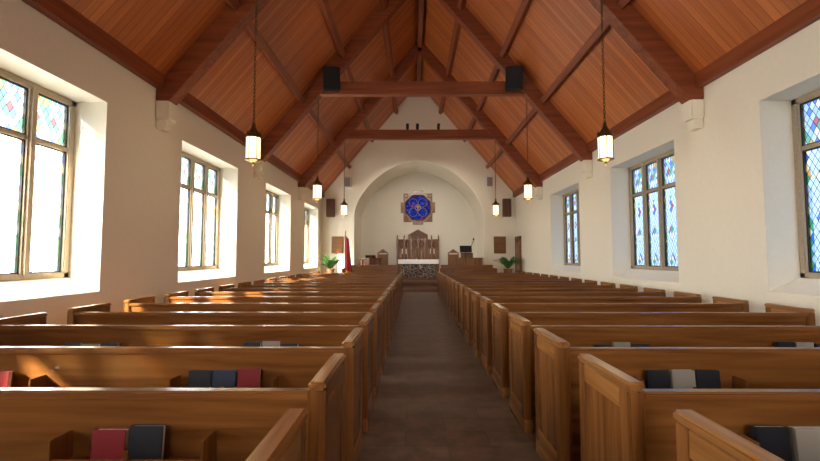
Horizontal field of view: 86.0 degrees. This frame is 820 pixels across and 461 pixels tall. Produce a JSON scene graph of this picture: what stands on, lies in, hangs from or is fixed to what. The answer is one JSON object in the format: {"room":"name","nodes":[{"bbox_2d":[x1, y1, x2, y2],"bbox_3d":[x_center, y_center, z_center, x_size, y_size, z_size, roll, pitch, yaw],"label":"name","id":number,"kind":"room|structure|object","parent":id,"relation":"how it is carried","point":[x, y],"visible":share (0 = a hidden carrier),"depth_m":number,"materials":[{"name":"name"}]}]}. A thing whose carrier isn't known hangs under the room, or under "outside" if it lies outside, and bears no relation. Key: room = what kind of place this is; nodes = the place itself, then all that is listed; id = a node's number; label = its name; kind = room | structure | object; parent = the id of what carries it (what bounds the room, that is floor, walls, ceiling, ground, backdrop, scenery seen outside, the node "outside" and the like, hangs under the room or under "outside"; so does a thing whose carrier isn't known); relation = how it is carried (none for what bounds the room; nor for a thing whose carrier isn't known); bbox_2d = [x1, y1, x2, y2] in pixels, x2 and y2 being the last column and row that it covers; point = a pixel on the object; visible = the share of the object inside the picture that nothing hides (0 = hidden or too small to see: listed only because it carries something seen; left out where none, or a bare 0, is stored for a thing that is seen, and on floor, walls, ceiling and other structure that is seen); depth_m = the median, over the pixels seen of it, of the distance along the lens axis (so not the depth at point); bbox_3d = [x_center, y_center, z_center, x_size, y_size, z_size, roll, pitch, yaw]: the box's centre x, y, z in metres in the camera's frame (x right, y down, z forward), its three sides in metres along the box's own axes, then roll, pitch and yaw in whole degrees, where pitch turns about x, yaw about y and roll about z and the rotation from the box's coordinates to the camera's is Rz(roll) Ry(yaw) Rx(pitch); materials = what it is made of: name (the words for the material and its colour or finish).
{"room":"church","nodes":[
{"label":"church","id":0,"kind":"room"},
{"bbox_2d":[0,0,321,324],"bbox_3d":[-4.864,-0.468,6.774,0.640,4.750,31.400,0,-3,0],"label":"wall","id":1,"kind":"structure","parent":0,"point":[126,185],"depth_m":7.10,"materials":[{"name":"beige paint"}]},
{"bbox_2d":[0,68,75,281],"bbox_3d":[-5.075,-0.702,5.136,0.140,2.620,2.800,0,-3,0],"label":"window","id":2,"kind":"structure","parent":1,"relation":"in","point":[34,115],"depth_m":5.86,"materials":[{"name":"glass"}]},
{"bbox_2d":[155,101,176,131],"bbox_3d":[-4.415,-2.064,7.969,0.237,0.520,0.300,0,-3,0],"label":"corbel","id":3,"kind":"object","parent":1,"relation":"attached to","point":[166,111],"visible":1,"depth_m":7.84,"materials":[{"name":"beige stone"}]},
{"bbox_2d":[22,0,324,196],"bbox_3d":[-4.476,-2.741,6.708,0.140,0.280,31.000,0,-3,0],"label":"trim","id":4,"kind":"structure","parent":1,"relation":"attached to","point":[60,12],"depth_m":6.80,"materials":[{"name":"brown wood"}]},
{"bbox_2d":[178,151,219,270],"bbox_3d":[-5.042,-0.404,10.077,0.140,2.620,2.800,0,-3,0],"label":"window","id":5,"kind":"structure","parent":1,"relation":"in","point":[199,176],"depth_m":10.58,"materials":[{"name":"stone"}]},
{"bbox_2d":[254,161,264,178],"bbox_3d":[-4.382,-1.772,12.810,0.237,0.520,0.300,0,-3,0],"label":"corbel","id":6,"kind":"object","parent":1,"relation":"attached to","point":[259,167],"visible":0.92,"depth_m":12.68,"materials":[{"name":"beige stone"}]},
{"bbox_2d":[264,190,278,265],"bbox_3d":[-5.008,-0.103,15.068,0.140,2.620,2.800,0,-3,0],"label":"window","id":7,"kind":"structure","parent":1,"relation":"in","point":[271,210],"depth_m":15.73,"materials":[{"name":"stone"}]},
{"bbox_2d":[298,187,304,199],"bbox_3d":[-4.349,-1.480,17.651,0.237,0.520,0.300,0,-3,0],"label":"corbel","id":8,"kind":"object","parent":1,"relation":"attached to","point":[301,190],"visible":1,"depth_m":17.52,"materials":[{"name":"beige stone"}]},
{"bbox_2d":[304,208,308,262],"bbox_3d":[-4.975,0.188,19.909,0.140,2.620,2.700,0,-3,0],"label":"window","id":9,"kind":"structure","parent":1,"relation":"in","point":[306,211],"depth_m":21.11,"materials":[{"name":"glass"}]},
{"bbox_2d":[361,172,474,271],"bbox_3d":[0.451,-0.489,25.122,7.040,7.000,0.300,0,-3,0],"label":"wall","id":10,"kind":"structure","parent":0,"point":[453,220],"depth_m":24.98,"materials":[{"name":"paint"}]},
{"bbox_2d":[401,191,434,224],"bbox_3d":[0.449,-1.300,24.971,1.940,1.940,0.099,0,-3,0],"label":"medallion","id":11,"kind":"object","parent":10,"relation":"attached to","point":[417,207],"visible":1,"depth_m":24.95,"materials":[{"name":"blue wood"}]},
{"bbox_2d":[321,97,515,272],"bbox_3d":[0.431,-2.357,22.380,9.740,10.400,0.400,0,-3,0],"label":"wall","id":12,"kind":"structure","parent":0,"point":[462,157],"depth_m":22.23,"materials":[{"name":"beige paint"}]},
{"bbox_2d":[326,199,334,216],"bbox_3d":[-3.971,-1.128,22.004,0.400,0.900,0.261,0,-3,0],"label":"wall speaker","id":13,"kind":"object","parent":12,"relation":"attached to","point":[330,203],"visible":1,"depth_m":21.88,"materials":[{"name":"brown wood"}]},
{"bbox_2d":[331,236,343,253],"bbox_3d":[-3.620,0.724,21.976,0.600,0.850,0.089,0,-3,0],"label":"hymn board","id":14,"kind":"object","parent":12,"relation":"attached to","point":[337,247],"visible":1,"depth_m":21.95,"materials":[{"name":"brown wood"}]},
{"bbox_2d":[344,176,351,187],"bbox_3d":[-3.121,-2.425,22.091,0.350,0.550,0.231,0,-3,0],"label":"speaker","id":15,"kind":"object","parent":12,"relation":"attached to","point":[348,179],"visible":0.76,"depth_m":21.98},
{"bbox_2d":[351,158,485,264],"bbox_3d":[0.430,-0.420,22.038,6.720,6.490,0.050,0,-3,0],"label":"trim","id":16,"kind":"structure","parent":12,"relation":"attached to","point":[413,159],"depth_m":22.10,"materials":[{"name":"beige paint"}]},
{"bbox_2d":[486,176,492,187],"bbox_3d":[3.979,-2.428,22.043,0.350,0.550,0.231,0,-3,0],"label":"speaker","id":17,"kind":"object","parent":12,"relation":"attached to","point":[489,179],"visible":1,"depth_m":21.93},
{"bbox_2d":[494,236,505,253],"bbox_3d":[4.479,0.720,21.921,0.600,0.850,0.089,0,-3,0],"label":"hymn board","id":18,"kind":"object","parent":12,"relation":"attached to","point":[499,241],"visible":1,"depth_m":21.90,"materials":[{"name":"brown wood"}]},
{"bbox_2d":[502,199,510,216],"bbox_3d":[4.829,-1.132,21.944,0.400,0.900,0.261,0,-3,0],"label":"wall speaker","id":19,"kind":"object","parent":12,"relation":"attached to","point":[506,203],"visible":1,"depth_m":21.82,"materials":[{"name":"brown wood"}]},
{"bbox_2d":[355,163,481,264],"bbox_3d":[0.441,-0.249,23.706,6.440,6.350,2.500,0,-3,0],"label":"arch","id":20,"kind":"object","parent":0,"point":[441,173],"depth_m":23.69,"materials":[{"name":"beige paint"}]},
{"bbox_2d":[63,0,806,191],"bbox_3d":[0.324,-5.646,6.850,10.100,6.105,31.800,0,-3,0],"label":"ceiling","id":21,"kind":"structure","parent":0,"point":[551,33],"depth_m":10.76,"materials":[{"name":"brown wood"}]},
{"bbox_2d":[245,0,261,165],"bbox_3d":[-2.768,-2.949,7.861,0.284,3.634,0.284,0,-3,0],"label":"hanging lantern","id":22,"kind":"object","parent":21,"relation":"hanging from","point":[253,137],"visible":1,"depth_m":7.71,"materials":[{"name":"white glass"}]},
{"bbox_2d":[225,0,350,168],"bbox_3d":[-3.179,-4.151,6.784,0.239,0.233,31.000,0,-3,0],"label":"roof purlin","id":23,"kind":"structure","parent":21,"relation":"attached to","point":[235,4],"depth_m":10.61,"materials":[{"name":"brown wood"}]},
{"bbox_2d":[312,101,321,201],"bbox_3d":[-2.732,-2.636,13.051,0.284,3.634,0.284,0,-3,0],"label":"hanging lantern","id":24,"kind":"object","parent":21,"relation":"hanging from","point":[317,185],"visible":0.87,"depth_m":12.90,"materials":[{"name":"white glass"}]},
{"bbox_2d":[341,144,346,216],"bbox_3d":[-2.698,-2.332,18.092,0.284,3.634,0.284,0,-3,0],"label":"hanging lantern","id":25,"kind":"object","parent":21,"relation":"hanging from","point":[344,204],"visible":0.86,"depth_m":17.94,"materials":[{"name":"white glass"}]},
{"bbox_2d":[318,0,373,142],"bbox_3d":[-2.034,-5.503,6.858,0.239,0.233,31.000,0,-3,0],"label":"roof purlin","id":26,"kind":"structure","parent":21,"relation":"attached to","point":[324,4],"depth_m":11.88,"materials":[{"name":"brown wood"}]},
{"bbox_2d":[379,0,397,114],"bbox_3d":[-0.817,-6.941,6.936,0.239,0.233,31.000,0,-3,0],"label":"roof purlin","id":27,"kind":"structure","parent":21,"relation":"attached to","point":[382,3],"depth_m":15.45,"materials":[{"name":"brown wood"}]},
{"bbox_2d":[298,43,542,187],"bbox_3d":[0.399,-4.612,17.808,10.015,5.990,0.270,0,-3,0],"label":"roof truss","id":28,"kind":"object","parent":21,"relation":"attached to","point":[489,131],"visible":0.83,"depth_m":17.66,"materials":[{"name":"brown wood"}]},
{"bbox_2d":[417,0,423,81],"bbox_3d":[0.324,-8.228,7.006,0.180,0.330,31.000,0,-3,0],"label":"ridge beam","id":29,"kind":"structure","parent":21,"relation":"attached to","point":[420,2],"depth_m":16.55,"materials":[{"name":"brown wood"}]},
{"bbox_2d":[260,0,591,161],"bbox_3d":[0.366,-4.904,12.966,10.015,5.990,0.270,0,-3,0],"label":"roof truss","id":30,"kind":"object","parent":21,"relation":"attached to","point":[464,17],"visible":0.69,"depth_m":12.82,"materials":[{"name":"brown wood"}]},
{"bbox_2d":[323,66,339,91],"bbox_3d":[-2.252,-4.344,12.646,0.515,0.703,0.508,0,-3,0],"label":"speaker","id":31,"kind":"object","parent":30,"relation":"hanging from","point":[331,74],"visible":1,"depth_m":12.49},
{"bbox_2d":[505,65,522,91],"bbox_3d":[2.980,-4.346,12.610,0.515,0.703,0.508,0,-3,0],"label":"speaker","id":32,"kind":"object","parent":30,"relation":"hanging from","point":[514,74],"visible":1,"depth_m":12.45},
{"bbox_2d":[156,0,703,105],"bbox_3d":[0.333,-5.196,8.125,10.015,5.990,0.270,0,-3,0],"label":"roof truss","id":33,"kind":"object","parent":21,"relation":"attached to","point":[629,24],"visible":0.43,"depth_m":7.90,"materials":[{"name":"brown wood"}]},
{"bbox_2d":[439,0,466,114],"bbox_3d":[1.465,-6.942,6.920,0.239,0.233,31.000,0,-3,0],"label":"roof purlin","id":34,"kind":"structure","parent":21,"relation":"attached to","point":[461,3],"depth_m":15.39,"materials":[{"name":"brown wood"}]},
{"bbox_2d":[492,143,498,217],"bbox_3d":[3.502,-2.335,18.050,0.284,3.634,0.284,0,-3,0],"label":"hanging lantern","id":35,"kind":"object","parent":21,"relation":"hanging from","point":[495,204],"visible":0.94,"depth_m":17.89,"materials":[{"name":"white glass"}]},
{"bbox_2d":[463,0,531,141],"bbox_3d":[2.683,-5.505,6.825,0.239,0.233,31.000,0,-3,0],"label":"roof purlin","id":36,"kind":"structure","parent":21,"relation":"attached to","point":[525,4],"depth_m":11.88,"materials":[{"name":"brown wood"}]},
{"bbox_2d":[523,100,532,201],"bbox_3d":[3.467,-2.639,13.009,0.284,3.634,0.284,0,-3,0],"label":"hanging lantern","id":37,"kind":"object","parent":21,"relation":"hanging from","point":[527,184],"visible":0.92,"depth_m":12.85,"materials":[{"name":"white glass"}]},
{"bbox_2d":[486,0,631,168],"bbox_3d":[3.827,-4.154,6.736,0.239,0.233,31.000,0,-3,0],"label":"roof purlin","id":38,"kind":"structure","parent":21,"relation":"attached to","point":[596,35],"depth_m":10.59,"materials":[{"name":"brown wood"}]},
{"bbox_2d":[597,0,614,165],"bbox_3d":[3.432,-2.952,7.819,0.284,3.634,0.284,0,-3,0],"label":"hanging lantern","id":39,"kind":"object","parent":21,"relation":"hanging from","point":[605,147],"visible":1,"depth_m":7.67,"materials":[{"name":"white glass"}]},
{"bbox_2d":[360,292,541,460],"bbox_3d":[0.334,2.072,7.787,11.020,0.200,34.600,0,-3,0],"label":"floor","id":40,"kind":"structure","parent":0,"point":[435,400],"depth_m":4.51,"materials":[{"name":"brown carpet"}]},
{"bbox_2d":[0,353,345,460],"bbox_3d":[-2.053,1.162,2.197,3.363,0.945,0.682,0,-3,0],"label":"pew","id":41,"kind":"object","parent":40,"relation":"on","point":[37,423],"visible":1,"depth_m":1.99,"materials":[{"name":"brown wood"}]},
{"bbox_2d":[0,328,363,460],"bbox_3d":[-2.047,1.218,3.125,3.363,0.945,0.682,0,-3,0],"label":"pew","id":42,"kind":"object","parent":40,"relation":"on","point":[32,366],"visible":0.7,"depth_m":2.92,"materials":[{"name":"brown wood"}]},
{"bbox_2d":[0,312,373,432],"bbox_3d":[-2.041,1.274,4.054,3.363,0.945,0.682,0,-3,0],"label":"pew","id":43,"kind":"object","parent":40,"relation":"on","point":[29,329],"visible":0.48,"depth_m":3.85,"materials":[{"name":"brown wood"}]},
{"bbox_2d":[67,303,380,397],"bbox_3d":[-2.034,1.330,4.982,3.363,0.945,0.682,0,-3,0],"label":"pew","id":44,"kind":"object","parent":40,"relation":"on","point":[96,314],"visible":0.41,"depth_m":4.77,"materials":[{"name":"brown wood"}]},
{"bbox_2d":[123,296,385,374],"bbox_3d":[-2.028,1.386,5.910,3.363,0.945,0.682,0,-3,0],"label":"pew","id":45,"kind":"object","parent":40,"relation":"on","point":[143,304],"visible":0.28,"depth_m":5.70,"materials":[{"name":"brown wood"}]},
{"bbox_2d":[245,409,307,460],"bbox_3d":[-2.059,1.106,1.269,3.363,0.945,0.682,0,-3,0],"label":"pew","id":46,"kind":"object","parent":40,"relation":"on","point":[286,441],"visible":1,"depth_m":1.41,"materials":[{"name":"brown wood"}]},
{"bbox_2d":[164,291,388,357],"bbox_3d":[-2.022,1.442,6.839,3.363,0.945,0.682,0,-3,0],"label":"pew","id":47,"kind":"object","parent":40,"relation":"on","point":[177,297],"visible":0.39,"depth_m":6.62,"materials":[{"name":"brown wood"}]},
{"bbox_2d":[195,287,391,344],"bbox_3d":[-2.015,1.498,7.767,3.363,0.945,0.682,0,-3,0],"label":"pew","id":48,"kind":"object","parent":40,"relation":"on","point":[204,292],"visible":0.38,"depth_m":7.55,"materials":[{"name":"brown wood"}]},
{"bbox_2d":[219,284,393,334],"bbox_3d":[-2.009,1.554,8.695,3.363,0.945,0.682,0,-3,0],"label":"pew","id":49,"kind":"object","parent":40,"relation":"on","point":[230,287],"visible":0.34,"depth_m":8.48,"materials":[{"name":"brown wood"}]},
{"bbox_2d":[238,282,395,327],"bbox_3d":[-2.002,1.609,9.623,3.363,0.945,0.682,0,-3,0],"label":"pew","id":50,"kind":"object","parent":40,"relation":"on","point":[243,284],"visible":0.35,"depth_m":9.41,"materials":[{"name":"brown wood"}]},
{"bbox_2d":[253,279,396,319],"bbox_3d":[-1.996,1.665,10.552,3.363,0.945,0.682,0,-3,0],"label":"pew","id":51,"kind":"object","parent":40,"relation":"on","point":[256,282],"visible":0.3,"depth_m":10.35,"materials":[{"name":"brown wood"}]},
{"bbox_2d":[267,278,398,315],"bbox_3d":[-1.990,1.722,11.480,3.363,0.945,0.682,0,-3,0],"label":"pew","id":52,"kind":"object","parent":40,"relation":"on","point":[269,279],"visible":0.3,"depth_m":11.26,"materials":[{"name":"brown wood"}]},
{"bbox_2d":[278,276,399,311],"bbox_3d":[-1.984,1.777,12.408,3.363,0.945,0.682,0,-3,0],"label":"pew","id":53,"kind":"object","parent":40,"relation":"on","point":[282,277],"visible":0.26,"depth_m":12.18,"materials":[{"name":"brown wood"}]},
{"bbox_2d":[287,275,400,278],"bbox_3d":[-1.977,1.833,13.337,3.363,0.945,0.682,0,-3,0],"label":"pew","id":54,"kind":"object","parent":40,"relation":"on","point":[289,276],"visible":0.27,"depth_m":13.12,"materials":[{"name":"brown wood"}]},
{"bbox_2d":[296,274,400,303],"bbox_3d":[-1.971,1.889,14.265,3.363,0.945,0.682,0,-3,0],"label":"pew","id":55,"kind":"object","parent":40,"relation":"on","point":[297,275],"visible":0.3,"depth_m":14.04,"materials":[{"name":"brown wood"}]},
{"bbox_2d":[303,273,401,300],"bbox_3d":[-1.964,1.945,15.193,3.363,0.945,0.682,0,-3,0],"label":"pew","id":56,"kind":"object","parent":40,"relation":"on","point":[304,274],"visible":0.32,"depth_m":14.96,"materials":[{"name":"brown wood"}]},
{"bbox_2d":[309,272,402,296],"bbox_3d":[-1.958,2.001,16.122,3.363,0.945,0.682,0,-3,0],"label":"pew","id":57,"kind":"object","parent":40,"relation":"on","point":[310,273],"visible":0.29,"depth_m":15.91,"materials":[{"name":"brown wood"}]},
{"bbox_2d":[315,271,402,273],"bbox_3d":[-1.952,2.057,17.050,3.363,0.945,0.682,0,-3,0],"label":"pew","id":58,"kind":"object","parent":40,"relation":"on","point":[316,272],"visible":0.18,"depth_m":16.83,"materials":[{"name":"brown wood"}]},
{"bbox_2d":[403,280,436,291],"bbox_3d":[0.429,2.665,21.777,9.740,0.300,6.000,0,-3,0],"label":"platform","id":59,"kind":"object","parent":40,"relation":"on","point":[408,285],"visible":0.26,"depth_m":20.48,"materials":[{"name":"wood"}]},
{"bbox_2d":[320,255,341,272],"bbox_3d":[-3.697,1.871,20.594,1.139,1.452,1.183,0,-3,0],"label":"potted palm","id":60,"kind":"object","parent":59,"relation":"on","point":[331,263],"visible":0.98,"depth_m":20.43,"materials":[{"name":"green plant"}]},
{"bbox_2d":[345,230,351,272],"bbox_3d":[-2.759,1.237,19.280,0.480,2.550,0.312,0,-3,0],"label":"flag","id":61,"kind":"object","parent":59,"relation":"on","point":[348,266],"visible":0.89,"depth_m":19.27,"materials":[{"name":"red fabric"}]},
{"bbox_2d":[342,265,397,272],"bbox_3d":[-1.784,2.056,19.900,2.500,0.990,0.850,0,-3,0],"label":"stall","id":62,"kind":"object","parent":59,"relation":"on","point":[355,268],"visible":0.34,"depth_m":19.55,"materials":[{"name":"brown wood"}]},
{"bbox_2d":[359,255,381,264],"bbox_3d":[-1.924,1.846,21.441,1.016,1.296,1.016,-1,-4,23],"label":"pulpit","id":63,"kind":"object","parent":59,"relation":"on","point":[370,259],"visible":0.44,"depth_m":21.07,"materials":[{"name":"brown wood"}]},
{"bbox_2d":[377,249,387,264],"bbox_3d":[-1.505,1.831,24.134,0.620,1.650,0.520,0,-3,0],"label":"chair","id":64,"kind":"object","parent":59,"relation":"on","point":[384,261],"visible":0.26,"depth_m":24.36,"materials":[{"name":"brown wood"}]},
{"bbox_2d":[397,230,438,272],"bbox_3d":[0.449,1.315,24.723,2.400,2.750,0.220,0,-3,0],"label":"screen","id":65,"kind":"object","parent":59,"relation":"on","point":[416,239],"visible":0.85,"depth_m":24.69,"materials":[{"name":"brown wood"}]},
{"bbox_2d":[398,259,438,279],"bbox_3d":[0.440,2.078,23.460,2.140,1.075,0.870,0,-3,0],"label":"altar table","id":66,"kind":"object","parent":59,"relation":"on","point":[413,269],"visible":0.89,"depth_m":23.08,"materials":[{"name":"grey stone"}]},
{"bbox_2d":[448,249,458,264],"bbox_3d":[2.395,1.829,24.108,0.620,1.650,0.520,0,-3,0],"label":"chair","id":67,"kind":"object","parent":59,"relation":"on","point":[450,256],"visible":0.26,"depth_m":24.34,"materials":[{"name":"brown wood"}]},
{"bbox_2d":[451,253,482,264],"bbox_3d":[2.776,1.791,21.403,1.560,1.400,0.780,0,-3,0],"label":"organ console","id":68,"kind":"object","parent":59,"relation":"on","point":[466,259],"visible":0.23,"depth_m":21.38,"materials":[{"name":"brown wood"}]},
{"bbox_2d":[460,238,473,253],"bbox_3d":[2.676,1.472,20.611,0.670,2.239,0.398,0,-3,0],"label":"music stand","id":69,"kind":"object","parent":68,"relation":"on","point":[465,249],"visible":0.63,"depth_m":20.63,"materials":[{"name":"black plastic"}]},
{"bbox_2d":[440,265,496,272],"bbox_3d":[2.616,2.054,19.870,2.500,0.990,0.850,0,-3,0],"label":"pew","id":70,"kind":"object","parent":59,"relation":"on","point":[444,268],"visible":0.42,"depth_m":19.52,"materials":[{"name":"brown wood"}]},
{"bbox_2d":[495,256,517,272],"bbox_3d":[4.570,1.895,20.530,1.139,1.395,1.080,2,-4,-28],"label":"potted palm","id":71,"kind":"object","parent":59,"relation":"on","point":[505,262],"visible":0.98,"depth_m":20.38,"materials":[{"name":"green plant"}]},
{"bbox_2d":[437,271,525,296],"bbox_3d":[2.745,2.055,17.018,3.363,0.945,0.682,0,-3,0],"label":"pew","id":72,"kind":"object","parent":40,"relation":"on","point":[521,272],"visible":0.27,"depth_m":16.79,"materials":[{"name":"brown wood"}]},
{"bbox_2d":[438,272,532,298],"bbox_3d":[2.739,1.999,16.090,3.363,0.945,0.682,0,-3,0],"label":"pew","id":73,"kind":"object","parent":40,"relation":"on","point":[527,273],"visible":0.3,"depth_m":15.87,"materials":[{"name":"brown wood"}]},
{"bbox_2d":[440,273,539,300],"bbox_3d":[2.732,1.943,15.161,3.363,0.945,0.682,0,-3,0],"label":"pew","id":74,"kind":"object","parent":40,"relation":"on","point":[534,274],"visible":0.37,"depth_m":14.93,"materials":[{"name":"brown wood"}]},
{"bbox_2d":[442,274,547,303],"bbox_3d":[2.726,1.887,14.233,3.363,0.945,0.682,0,-3,0],"label":"pew","id":75,"kind":"object","parent":40,"relation":"on","point":[542,275],"visible":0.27,"depth_m":14.01,"materials":[{"name":"brown wood"}]},
{"bbox_2d":[443,275,557,307],"bbox_3d":[2.720,1.831,13.305,3.363,0.945,0.682,0,-3,0],"label":"pew","id":76,"kind":"object","parent":40,"relation":"on","point":[550,276],"visible":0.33,"depth_m":13.09,"materials":[{"name":"brown wood"}]},
{"bbox_2d":[446,276,568,311],"bbox_3d":[2.713,1.776,12.376,3.363,0.945,0.682,0,-3,0],"label":"pew","id":77,"kind":"object","parent":40,"relation":"on","point":[447,277],"visible":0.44,"depth_m":12.15,"materials":[{"name":"brown wood"}]},
{"bbox_2d":[448,278,581,315],"bbox_3d":[2.707,1.720,11.448,3.363,0.945,0.682,0,-3,0],"label":"pew","id":78,"kind":"object","parent":40,"relation":"on","point":[573,280],"visible":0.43,"depth_m":11.23,"materials":[{"name":"brown wood"}]},
{"bbox_2d":[451,279,596,321],"bbox_3d":[2.701,1.664,10.520,3.363,0.945,0.682,0,-3,0],"label":"pew","id":79,"kind":"object","parent":40,"relation":"on","point":[587,282],"visible":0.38,"depth_m":10.31,"materials":[{"name":"brown wood"}]},
{"bbox_2d":[455,282,615,327],"bbox_3d":[2.694,1.608,9.591,3.363,0.945,0.682,0,-3,0],"label":"pew","id":80,"kind":"object","parent":40,"relation":"on","point":[603,284],"visible":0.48,"depth_m":9.38,"materials":[{"name":"brown wood"}]},
{"bbox_2d":[459,284,637,335],"bbox_3d":[2.688,1.552,8.663,3.363,0.945,0.682,0,-3,0],"label":"pew","id":81,"kind":"object","parent":40,"relation":"on","point":[623,288],"visible":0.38,"depth_m":8.45,"materials":[{"name":"brown wood"}]},
{"bbox_2d":[464,287,665,345],"bbox_3d":[2.682,1.496,7.735,3.363,0.945,0.682,0,-3,0],"label":"pew","id":82,"kind":"object","parent":40,"relation":"on","point":[648,292],"visible":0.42,"depth_m":7.52,"materials":[{"name":"brown wood"}]},
{"bbox_2d":[471,291,701,357],"bbox_3d":[2.675,1.440,6.807,3.363,0.945,0.682,0,-3,0],"label":"pew","id":83,"kind":"object","parent":40,"relation":"on","point":[679,297],"visible":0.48,"depth_m":6.59,"materials":[{"name":"brown wood"}]},
{"bbox_2d":[480,296,748,374],"bbox_3d":[2.669,1.384,5.878,3.363,0.945,0.682,0,-3,0],"label":"pew","id":84,"kind":"object","parent":40,"relation":"on","point":[720,304],"visible":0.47,"depth_m":5.67,"materials":[{"name":"brown wood"}]},
{"bbox_2d":[491,303,815,397],"bbox_3d":[2.663,1.328,4.950,3.363,0.945,0.682,0,-3,0],"label":"pew","id":85,"kind":"object","parent":40,"relation":"on","point":[775,314],"visible":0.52,"depth_m":4.74,"materials":[{"name":"brown wood"}]},
{"bbox_2d":[508,313,819,432],"bbox_3d":[2.656,1.272,4.022,3.363,0.945,0.682,0,-3,0],"label":"pew","id":86,"kind":"object","parent":40,"relation":"on","point":[521,333],"visible":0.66,"depth_m":3.82,"materials":[{"name":"brown wood"}]},
{"bbox_2d":[533,328,819,460],"bbox_3d":[2.650,1.216,3.094,3.363,0.945,0.682,0,-3,0],"label":"pew","id":87,"kind":"object","parent":40,"relation":"on","point":[557,389],"visible":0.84,"depth_m":2.89,"materials":[{"name":"brown wood"}]},
{"bbox_2d":[578,354,819,460],"bbox_3d":[2.644,1.160,2.165,3.363,0.945,0.682,0,-3,0],"label":"pew","id":88,"kind":"object","parent":40,"relation":"on","point":[621,419],"visible":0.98,"depth_m":1.97,"materials":[{"name":"brown wood"}]},
{"bbox_2d":[673,409,784,460],"bbox_3d":[2.637,1.104,1.237,3.363,0.945,0.682,0,-3,0],"label":"pew","id":89,"kind":"object","parent":40,"relation":"on","point":[698,437],"visible":1,"depth_m":1.43,"materials":[{"name":"brown wood"}]},
{"bbox_3d":[2.606,0.824,-3.405,3.363,0.945,0.682,0,-3,0],"label":"pew","id":90,"kind":"object","parent":40,"relation":"on","visible":0},
{"bbox_2d":[0,341,819,460],"bbox_3d":[0.315,1.121,5.157,6.570,0.177,23.304,0,-3,0],"label":"hymnals","id":91,"kind":"object","parent":90,"relation":"on","point":[144,441],"visible":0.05,"depth_m":1.92,"materials":[{"name":"blue"}]},
{"bbox_2d":[515,19,819,325],"bbox_3d":[5.516,-0.472,6.703,0.640,4.750,31.400,0,-3,0],"label":"wall","id":92,"kind":"structure","parent":0,"point":[736,204],"depth_m":7.39,"materials":[{"name":"beige paint"}]},
{"bbox_2d":[515,236,521,272],"bbox_3d":[5.235,1.387,21.345,0.119,2.200,1.010,0,-3,0],"label":"door","id":93,"kind":"structure","parent":92,"relation":"in","point":[518,247],"depth_m":21.21,"materials":[{"name":"brown wood"}]},
{"bbox_2d":[535,187,542,199],"bbox_3d":[5.147,-1.484,17.587,0.237,0.520,0.300,0,-3,0],"label":"corbel","id":94,"kind":"object","parent":92,"relation":"attached to","point":[538,190],"visible":1,"depth_m":17.45,"materials":[{"name":"beige stone"}]},
{"bbox_2d":[563,189,580,265],"bbox_3d":[5.772,-0.108,14.995,0.140,2.620,2.800,0,-3,0],"label":"window","id":95,"kind":"structure","parent":92,"relation":"in","point":[570,195],"depth_m":15.63,"materials":[{"name":"stone"}]},
{"bbox_2d":[581,160,592,178],"bbox_3d":[5.114,-1.776,12.745,0.237,0.520,0.300,0,-3,0],"label":"corbel","id":96,"kind":"object","parent":92,"relation":"attached to","point":[586,165],"visible":1,"depth_m":12.62,"materials":[{"name":"beige stone"}]},
{"bbox_2d":[628,149,678,270],"bbox_3d":[5.738,-0.409,10.004,0.140,2.620,2.800,0,-3,0],"label":"window","id":97,"kind":"structure","parent":92,"relation":"in","point":[659,164],"depth_m":10.44,"materials":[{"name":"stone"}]},
{"bbox_2d":[513,0,819,196],"bbox_3d":[5.124,-2.745,6.643,0.140,0.280,31.000,0,-3,0],"label":"trim","id":98,"kind":"structure","parent":92,"relation":"attached to","point":[807,13],"depth_m":7.01,"materials":[{"name":"brown wood"}]},
{"bbox_2d":[681,99,703,130],"bbox_3d":[5.082,-2.068,7.904,0.237,0.520,0.300,0,-3,0],"label":"corbel","id":99,"kind":"object","parent":92,"relation":"attached to","point":[692,110],"visible":1,"depth_m":7.79,"materials":[{"name":"beige stone"}]},
{"bbox_2d":[791,89,819,278],"bbox_3d":[5.704,-0.707,5.063,0.140,2.620,2.800,0,-3,0],"label":"window","id":100,"kind":"structure","parent":92,"relation":"in","point":[801,137],"depth_m":6.34,"materials":[{"name":"glass"}]}
]}

